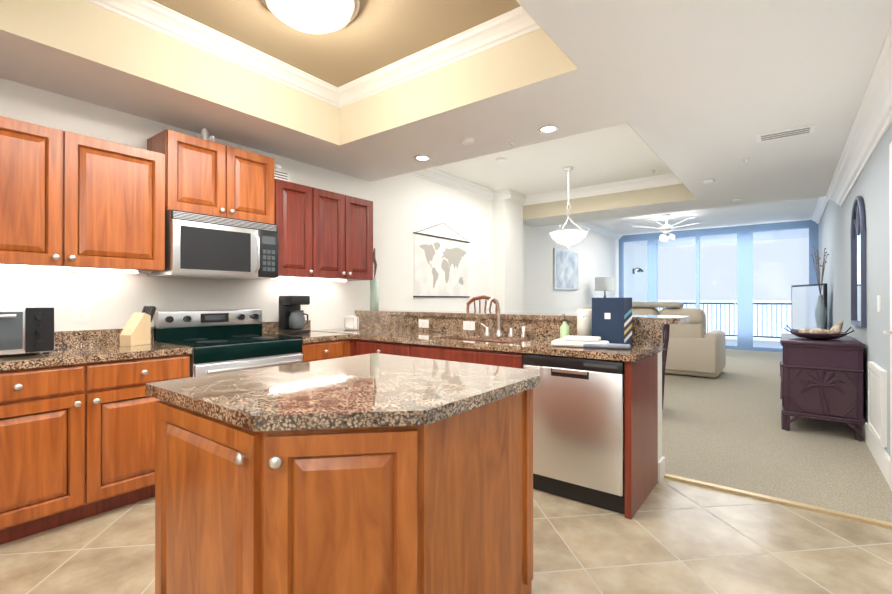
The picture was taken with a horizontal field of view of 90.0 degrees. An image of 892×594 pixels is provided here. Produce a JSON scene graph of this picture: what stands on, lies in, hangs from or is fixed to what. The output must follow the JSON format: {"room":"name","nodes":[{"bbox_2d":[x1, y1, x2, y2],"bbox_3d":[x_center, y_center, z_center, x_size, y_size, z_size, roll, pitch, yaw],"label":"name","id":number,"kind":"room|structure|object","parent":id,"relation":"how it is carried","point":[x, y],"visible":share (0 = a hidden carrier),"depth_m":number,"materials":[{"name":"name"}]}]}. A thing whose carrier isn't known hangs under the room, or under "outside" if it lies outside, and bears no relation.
{"room":"kitchen","nodes":[
{"label":"kitchen","id":0,"kind":"room"},
{"bbox_2d":[0,478,891,593],"bbox_3d":[-0.604,1.282,1.753,4.770,0.120,4.600,0,0,37],"label":"floor","id":1,"kind":"structure","parent":0,"point":[674,537],"depth_m":2.14,"materials":[{"name":"beige tile"}]},
{"bbox_2d":[0,351,191,544],"bbox_3d":[-2.207,0.789,2.560,0.634,0.870,1.138,0,0,37],"label":"base cabinet","id":2,"kind":"object","parent":1,"relation":"on","point":[77,425],"depth_m":2.37,"materials":[{"name":"brown wood"}]},
{"bbox_2d":[0,339,191,366],"bbox_3d":[-2.533,0.333,2.127,0.644,0.040,2.224,0,0,37],"label":"countertop","id":3,"kind":"structure","parent":2,"relation":"on","point":[98,350],"depth_m":2.53,"materials":[{"name":"brown stone"}]},
{"bbox_2d":[0,306,53,355],"bbox_3d":[-2.414,0.182,2.355,0.408,0.260,0.470,0,0,37],"label":"toaster oven","id":4,"kind":"object","parent":3,"relation":"on","point":[26,329],"visible":1,"depth_m":2.35,"materials":[{"name":"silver metal"}]},
{"bbox_2d":[120,306,155,345],"bbox_3d":[-2.034,0.187,2.955,0.080,0.254,0.216,0,0,7],"label":"knife block","id":5,"kind":"object","parent":3,"relation":"on","point":[136,331],"visible":1,"depth_m":2.92,"materials":[{"name":"beige wood"}]},
{"bbox_2d":[154,309,302,376],"bbox_3d":[-1.582,0.664,3.309,0.707,1.125,0.794,0,0,37],"label":"range","id":6,"kind":"object","parent":1,"relation":"on","point":[221,341],"visible":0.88,"depth_m":3.25,"materials":[{"name":"silver metal"}]},
{"bbox_2d":[301,338,353,361],"bbox_3d":[-1.196,0.794,3.847,0.674,0.870,0.515,0,0,37],"label":"base cabinet","id":7,"kind":"object","parent":1,"relation":"on","point":[325,348],"depth_m":3.65,"materials":[{"name":"brown wood"}]},
{"bbox_2d":[274,330,349,341],"bbox_3d":[-1.209,0.339,3.858,0.644,0.040,0.514,0,0,37],"label":"countertop","id":8,"kind":"structure","parent":7,"relation":"on","point":[313,336],"depth_m":3.71,"materials":[{"name":"brown stone"}]},
{"bbox_2d":[279,295,309,333],"bbox_3d":[-1.316,0.152,3.904,0.210,0.330,0.206,0,0,37],"label":"coffee maker","id":9,"kind":"object","parent":8,"relation":"on","point":[291,317],"visible":1,"depth_m":3.85,"materials":[{"name":"black plastic"}]},
{"bbox_2d":[145,353,539,593],"bbox_3d":[-0.327,0.767,1.726,1.055,0.910,1.149,0,0,37],"label":"kitchen island","id":10,"kind":"object","parent":1,"relation":"on","point":[375,473],"visible":1,"depth_m":1.32,"materials":[{"name":"brown wood"}]},
{"bbox_2d":[358,338,417,356],"bbox_3d":[-0.337,0.794,3.886,0.764,0.870,0.630,0,0,37],"label":"base cabinet","id":11,"kind":"object","parent":1,"relation":"on","point":[392,348],"depth_m":3.59,"materials":[{"name":"brown wood"}]},
{"bbox_2d":[418,338,553,368],"bbox_3d":[0.267,0.792,3.423,1.044,0.870,0.630,0,0,37],"label":"base cabinet","id":12,"kind":"object","parent":1,"relation":"on","point":[448,353],"depth_m":3.11,"materials":[{"name":"brown wood"}]},
{"bbox_2d":[326,326,661,361],"bbox_3d":[0.048,0.338,3.583,2.974,0.040,0.645,0,0,37],"label":"countertop","id":13,"kind":"structure","parent":12,"relation":"on","point":[637,351],"depth_m":3.10,"materials":[{"name":"brown stone"}]},
{"bbox_2d":[344,316,358,330],"bbox_3d":[-0.910,0.251,4.295,0.140,0.135,0.070,0,0,37],"label":"napkin holder","id":14,"kind":"object","parent":13,"relation":"on","point":[351,322],"visible":1,"depth_m":4.27,"materials":[{"name":"silver metal"}]},
{"bbox_2d":[481,297,525,337],"bbox_3d":[0.405,0.156,3.496,0.406,0.321,0.206,0,0,37],"label":"faucet","id":15,"kind":"object","parent":13,"relation":"on","point":[499,334],"visible":1,"depth_m":3.55,"materials":[{"name":"silver metal"}]},
{"bbox_2d":[560,314,568,338],"bbox_3d":[0.853,0.219,3.208,0.064,0.192,0.066,0,0,37],"label":"soap bottle","id":16,"kind":"object","parent":13,"relation":"on","point":[564,329],"visible":0.75,"depth_m":3.19,"materials":[{"name":"green plastic"}]},
{"bbox_2d":[577,309,591,335],"bbox_3d":[0.977,0.200,3.141,0.104,0.230,0.104,0,0,37],"label":"pillar candle","id":17,"kind":"object","parent":13,"relation":"on","point":[584,322],"visible":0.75,"depth_m":3.10,"materials":[{"name":"wax"}]},
{"bbox_2d":[551,335,630,348],"bbox_3d":[0.916,0.284,2.823,0.470,0.060,0.185,0,0,25],"label":"dish towel","id":18,"kind":"object","parent":13,"relation":"on","point":[583,341],"visible":1,"depth_m":2.77,"materials":[{"name":"white fabric"}]},
{"bbox_2d":[592,298,631,344],"bbox_3d":[1.096,0.159,2.949,0.120,0.310,0.220,0,0,-45],"label":"gift box","id":19,"kind":"object","parent":13,"relation":"on","point":[611,320],"visible":0.92,"depth_m":2.89,"materials":[{"name":"blue cardboard"}]},
{"bbox_2d":[355,310,688,325],"bbox_3d":[0.401,0.159,3.962,3.074,0.040,0.475,0,0,37],"label":"countertop","id":20,"kind":"structure","parent":12,"relation":"on","point":[651,320],"depth_m":3.58,"materials":[{"name":"brown stone"}]},
{"bbox_2d":[370,248,378,309],"bbox_3d":[-0.763,-0.190,4.751,0.090,0.661,0.090,0,0,37],"label":"glass vase","id":21,"kind":"object","parent":20,"relation":"on","point":[374,293],"visible":0.9,"depth_m":4.72,"materials":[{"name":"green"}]},
{"bbox_2d":[523,353,624,513],"bbox_3d":[0.919,0.792,2.898,0.614,0.857,0.614,0,0,37],"label":"dishwasher","id":22,"kind":"object","parent":12,"relation":"in","point":[579,429],"visible":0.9,"depth_m":2.62,"materials":[{"name":"silver metal"}]},
{"bbox_2d":[662,349,891,528],"bbox_3d":[3.581,1.292,7.223,4.770,0.136,9.225,0,0,37],"label":"floor carpet","id":23,"kind":"object","parent":1,"relation":"on","point":[723,431],"visible":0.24,"depth_m":3.58,"materials":[{"name":"beige carpet"}]},
{"bbox_2d":[466,296,497,311],"bbox_3d":[0.280,0.601,4.778,0.440,1.239,0.475,0,0,37],"label":"bar stool","id":24,"kind":"object","parent":23,"relation":"on","point":[479,298],"visible":0.15,"depth_m":4.96,"materials":[{"name":"brown wood"}]},
{"bbox_2d":[582,302,725,377],"bbox_3d":[3.386,0.646,7.636,2.300,1.130,1.070,0,0,37],"label":"sofa","id":25,"kind":"object","parent":23,"relation":"on","point":[695,348],"visible":0.35,"depth_m":6.81,"materials":[{"name":"beige fabric"}]},
{"bbox_2d":[662,324,669,408],"bbox_3d":[2.083,0.712,4.799,0.558,1.016,0.480,0,0,37],"label":"dining chair","id":26,"kind":"object","parent":23,"relation":"on","point":[666,328],"visible":0.29,"depth_m":4.80,"materials":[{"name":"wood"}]},
{"bbox_2d":[780,333,864,441],"bbox_3d":[3.583,0.813,4.306,0.580,0.836,1.020,0,0,37],"label":"chest","id":27,"kind":"object","parent":23,"relation":"on","point":[821,379],"visible":0.92,"depth_m":3.91,"materials":[{"name":"purple wood"}]},
{"bbox_2d":[784,321,853,339],"bbox_3d":[3.479,0.303,4.172,0.509,0.180,0.430,0,0,37],"label":"bowl","id":28,"kind":"object","parent":27,"relation":"on","point":[834,332],"visible":0.98,"depth_m":4.08,"materials":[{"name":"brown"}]},
{"bbox_2d":[810,246,828,328],"bbox_3d":[3.798,-0.065,4.534,0.146,0.918,0.211,0,0,37],"label":"vase","id":29,"kind":"object","parent":27,"relation":"on","point":[820,312],"visible":0.96,"depth_m":4.51,"materials":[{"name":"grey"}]},
{"bbox_3d":[3.569,0.923,10.039,0.530,0.627,0.530,0,0,37],"label":"end table","id":30,"kind":"object","parent":23,"relation":"on","visible":0},
{"bbox_2d":[595,277,614,297],"bbox_3d":[3.571,0.083,10.021,0.440,1.050,0.440,0,0,37],"label":"table lamp","id":31,"kind":"object","parent":30,"relation":"on","point":[604,284],"visible":0.6,"depth_m":9.85,"materials":[{"name":"white fabric"}]},
{"bbox_3d":[5.851,0.934,7.204,0.500,0.587,1.300,0,0,37],"label":"cabinet","id":32,"kind":"object","parent":23,"relation":"on","visible":0},
{"bbox_2d":[791,283,827,330],"bbox_3d":[5.851,0.218,7.206,0.421,0.840,1.066,0,0,37],"label":"screen","id":33,"kind":"object","parent":32,"relation":"on","point":[804,298],"visible":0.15,"depth_m":7.24,"materials":[{"name":"black plastic"}]},
{"bbox_2d":[0,78,891,455],"bbox_3d":[3.270,-0.346,6.822,4.670,3.170,17.250,0,0,37],"label":"wall","id":34,"kind":"structure","parent":0,"point":[406,206],"depth_m":4.39,"materials":[{"name":"white paint"}]},
{"bbox_2d":[0,116,167,273],"bbox_3d":[-2.342,-0.565,2.627,0.344,0.780,1.124,0,0,37],"label":"upper cabinet","id":35,"kind":"object","parent":34,"relation":"attached to","point":[70,201],"depth_m":2.61,"materials":[{"name":"brown wood"}]},
{"bbox_2d":[54,327,153,346],"bbox_3d":[-2.779,0.264,2.316,0.024,0.100,2.224,0,0,37],"label":"backsplash","id":36,"kind":"structure","parent":34,"relation":"attached to","point":[61,338],"depth_m":2.88,"materials":[{"name":"brown stone"}]},
{"bbox_2d":[147,129,275,223],"bbox_3d":[-1.757,-0.852,3.392,0.344,0.540,0.790,0,0,37],"label":"upper cabinet","id":37,"kind":"object","parent":34,"relation":"attached to","point":[207,177],"depth_m":3.24,"materials":[{"name":"brown wood"}]},
{"bbox_2d":[194,128,214,141],"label":"figurine","id":38,"kind":"object","parent":37,"relation":"on","point":[204,134],"depth_m":3.31,"materials":[{"name":"white ceramic"}]},
{"bbox_2d":[148,209,277,279],"bbox_3d":[-1.713,-0.363,3.356,0.455,0.430,0.770,0,0,37],"label":"microwave","id":39,"kind":"object","parent":37,"relation":"attached to","point":[198,245],"visible":1,"depth_m":3.18,"materials":[{"name":"silver metal"}]},
{"bbox_2d":[85,0,344,107],"bbox_3d":[-1.518,-1.640,2.840,0.110,0.110,2.200,0,0,37],"label":"crown molding","id":40,"kind":"structure","parent":34,"relation":"attached to","point":[151,14],"depth_m":2.89,"materials":[{"name":"white"}]},
{"bbox_2d":[262,320,309,333],"bbox_3d":[-1.455,0.269,4.046,0.024,0.100,0.514,0,0,37],"label":"backsplash","id":41,"kind":"structure","parent":34,"relation":"attached to","point":[267,327],"depth_m":3.92,"materials":[{"name":"brown stone"}]},
{"bbox_2d":[276,179,319,279],"bbox_3d":[-1.386,-0.566,3.876,0.344,0.790,0.422,0,0,37],"label":"upper cabinet","id":42,"kind":"object","parent":34,"relation":"attached to","point":[297,205],"depth_m":3.77,"materials":[{"name":"brown wood"}]},
{"bbox_2d":[274,165,288,181],"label":"figurine","id":43,"kind":"object","parent":42,"relation":"on","point":[279,174],"depth_m":3.77,"materials":[{"name":"white ceramic"}]},
{"bbox_2d":[298,292,308,295],"bbox_3d":[-1.344,0.010,4.213,0.008,0.120,0.120,0,0,37],"label":"wall outlet","id":44,"kind":"object","parent":34,"relation":"attached to","point":[299,293],"depth_m":4.21,"materials":[{"name":"white plastic"}]},
{"bbox_2d":[320,189,372,281],"bbox_3d":[-1.098,-0.564,4.252,0.344,0.790,0.781,0,0,37],"label":"upper cabinet","id":45,"kind":"object","parent":34,"relation":"attached to","point":[346,222],"depth_m":4.18,"materials":[{"name":"brown wood"}]},
{"bbox_2d":[337,6,539,105],"bbox_3d":[-0.112,-1.639,3.080,1.800,0.110,0.110,0,0,37],"label":"crown molding","id":46,"kind":"structure","parent":34,"relation":"attached to","point":[515,23],"depth_m":3.01,"materials":[{"name":"white"}]},
{"bbox_2d":[413,223,469,296],"bbox_3d":[-0.029,-0.491,5.921,0.018,0.992,1.200,0,0,37],"label":"map","id":47,"kind":"object","parent":34,"relation":"attached to","point":[440,266],"visible":1,"depth_m":5.86,"materials":[{"name":"paper"}]},
{"bbox_2d":[408,167,496,200],"bbox_3d":[0.044,-1.552,5.925,0.150,0.125,2.400,0,0,37],"label":"crown molding","id":48,"kind":"structure","parent":34,"relation":"attached to","point":[432,174],"depth_m":6.05,"materials":[{"name":"white"}]},
{"bbox_2d":[356,314,661,345],"bbox_3d":[0.235,0.249,3.827,2.974,0.140,0.030,0,0,37],"label":"backsplash","id":49,"kind":"structure","parent":34,"relation":"attached to","point":[652,335],"depth_m":3.74,"materials":[{"name":"brown stone"}]},
{"bbox_2d":[497,188,528,203],"bbox_3d":[1.035,-1.549,6.884,0.140,0.125,0.575,0,0,37],"label":"crown molding","id":50,"kind":"structure","parent":34,"relation":"attached to","point":[507,194],"depth_m":6.84,"materials":[{"name":"white"}]},
{"bbox_2d":[554,248,577,289],"bbox_3d":[2.490,-0.553,9.201,0.034,0.800,1.220,0,0,37],"label":"framed art","id":51,"kind":"object","parent":34,"relation":"attached to","point":[565,270],"visible":1,"depth_m":9.11,"materials":[{"name":"blue paper"}]},
{"bbox_2d":[572,222,621,239],"bbox_3d":[3.191,-1.615,10.065,0.110,0.110,5.200,0,0,37],"label":"crown molding","id":52,"kind":"structure","parent":34,"relation":"attached to","point":[592,227],"depth_m":10.70,"materials":[{"name":"white"}]},
{"bbox_2d":[519,173,680,205],"bbox_3d":[2.154,-1.550,6.499,2.355,0.125,0.125,0,0,37],"label":"crown molding","id":53,"kind":"structure","parent":34,"relation":"attached to","point":[665,179],"depth_m":6.38,"materials":[{"name":"white"}]},
{"bbox_2d":[619,220,818,351],"bbox_3d":[6.371,-0.208,10.875,4.170,2.920,0.162,0,0,37],"label":"window frames","id":54,"kind":"structure","parent":34,"relation":"in","point":[745,284],"depth_m":10.43,"materials":[{"name":"blue"}]},
{"bbox_2d":[812,22,891,223],"bbox_3d":[3.878,-1.405,4.314,0.150,0.570,13.500,0,0,37],"label":"crown molding","id":55,"kind":"structure","parent":34,"relation":"attached to","point":[872,123],"depth_m":3.20,"materials":[{"name":"white"}]},
{"bbox_2d":[850,196,865,327],"bbox_3d":[3.807,-0.332,4.125,0.036,1.194,0.790,0,0,37],"label":"wall mirror","id":56,"kind":"object","parent":34,"relation":"attached to","point":[858,267],"visible":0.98,"depth_m":4.13,"materials":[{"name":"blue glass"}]},
{"bbox_2d":[862,416,889,486],"bbox_3d":[5.425,1.152,6.219,0.020,0.170,8.580,0,0,37],"label":"baseboard","id":57,"kind":"structure","parent":34,"relation":"attached to","point":[880,454],"depth_m":3.17,"materials":[{"name":"white wood"}]},
{"bbox_2d":[868,141,891,490],"bbox_3d":[2.738,0.130,2.757,0.076,2.190,1.990,0,0,37],"label":"door frame","id":58,"kind":"structure","parent":34,"relation":"attached to","point":[877,400],"depth_m":3.04,"materials":[{"name":"white"}]},
{"bbox_2d":[0,0,891,246],"bbox_3d":[3.346,-1.596,6.925,4.170,0.670,17.000,0,0,37],"label":"ceiling","id":59,"kind":"structure","parent":0,"point":[691,95],"depth_m":2.95,"materials":[{"name":"white paint"}]},
{"bbox_2d":[261,0,359,33],"bbox_3d":[-0.761,-1.611,2.487,0.550,0.160,0.550,0,0,37],"label":"flush ceiling light","id":60,"kind":"object","parent":59,"relation":"attached to","point":[317,16],"visible":1,"depth_m":2.46,"materials":[{"name":"white glass"}]},
{"bbox_2d":[414,155,430,160],"bbox_3d":[-0.216,-1.267,4.071,0.158,0.005,0.158,0,0,28],"label":"recessed light","id":61,"kind":"object","parent":59,"relation":"in","point":[421,157],"depth_m":4.07,"materials":[{"name":"white"}]},
{"bbox_2d":[461,138,474,145],"bbox_3d":[0.179,-1.257,3.618,0.108,0.029,0.108,0,0,25],"label":"smoke detector","id":62,"kind":"object","parent":59,"relation":"attached to","point":[467,141],"depth_m":3.59,"materials":[{"name":"white plastic"}]},
{"bbox_2d":[497,157,505,161],"bbox_3d":[0.646,-1.601,5.214,0.108,0.029,0.108,0,0,25],"label":"smoke detector","id":63,"kind":"object","parent":59,"relation":"attached to","point":[501,159],"depth_m":5.18,"materials":[{"name":"white plastic"}]},
{"bbox_2d":[538,125,558,133],"bbox_3d":[0.776,-1.269,3.375,0.158,0.005,0.158,0,0,28],"label":"recessed light","id":64,"kind":"object","parent":59,"relation":"in","point":[546,129],"depth_m":3.37,"materials":[{"name":"white"}]},
{"bbox_2d":[549,167,589,247],"bbox_3d":[1.523,-1.115,5.569,0.470,0.998,0.496,0,0,37],"label":"pendant light","id":65,"kind":"object","parent":59,"relation":"hanging from","point":[568,237],"visible":1,"depth_m":5.46,"materials":[{"name":"white glass"}]},
{"bbox_2d":[632,214,697,240],"bbox_3d":[4.444,-1.409,9.099,1.216,0.522,1.265,0,0,37],"label":"ceiling fan","id":66,"kind":"object","parent":59,"relation":"hanging from","point":[665,229],"visible":1,"depth_m":8.99,"materials":[{"name":"silver metal"}]},
{"bbox_2d":[703,179,714,183],"bbox_3d":[2.862,-1.252,4.851,0.108,0.029,0.108,0,0,25],"label":"smoke detector","id":67,"kind":"object","parent":59,"relation":"attached to","point":[709,181],"depth_m":4.82,"materials":[{"name":"white plastic"}]},
{"bbox_2d":[733,198,742,201],"bbox_3d":[3.750,-1.249,5.733,0.108,0.029,0.108,0,0,25],"label":"smoke detector","id":68,"kind":"object","parent":59,"relation":"attached to","point":[735,199],"depth_m":5.71,"materials":[{"name":"white plastic"}]},
{"bbox_2d":[756,124,814,141],"bbox_3d":[2.626,-1.265,3.458,0.360,0.012,0.180,0,0,37],"label":"ceiling vent","id":69,"kind":"object","parent":59,"relation":"in","point":[791,132],"visible":1,"depth_m":3.44,"materials":[{"name":"white metal"}]},
{"bbox_2d":[492,199,522,311],"bbox_3d":[0.987,-0.220,7.088,0.220,2.920,0.600,0,0,37],"label":"pilaster","id":70,"kind":"object","parent":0,"point":[507,254],"visible":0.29,"depth_m":6.90,"materials":[{"name":"white paint"}]},
{"label":"outside","id":71,"kind":"structure","parent":0,"visible":0},
{"bbox_2d":[726,339,782,347],"bbox_3d":[7.537,1.327,12.270,4.820,0.100,3.400,0,0,37],"label":"floor","id":72,"kind":"structure","parent":71,"point":[756,343],"depth_m":12.25,"materials":[{"name":"white paint"}]},
{"bbox_2d":[658,300,791,340],"bbox_3d":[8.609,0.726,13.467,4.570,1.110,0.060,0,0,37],"label":"balcony railing","id":73,"kind":"object","parent":72,"relation":"on","point":[757,304],"depth_m":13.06,"materials":[{"name":"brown metal"}]}
]}

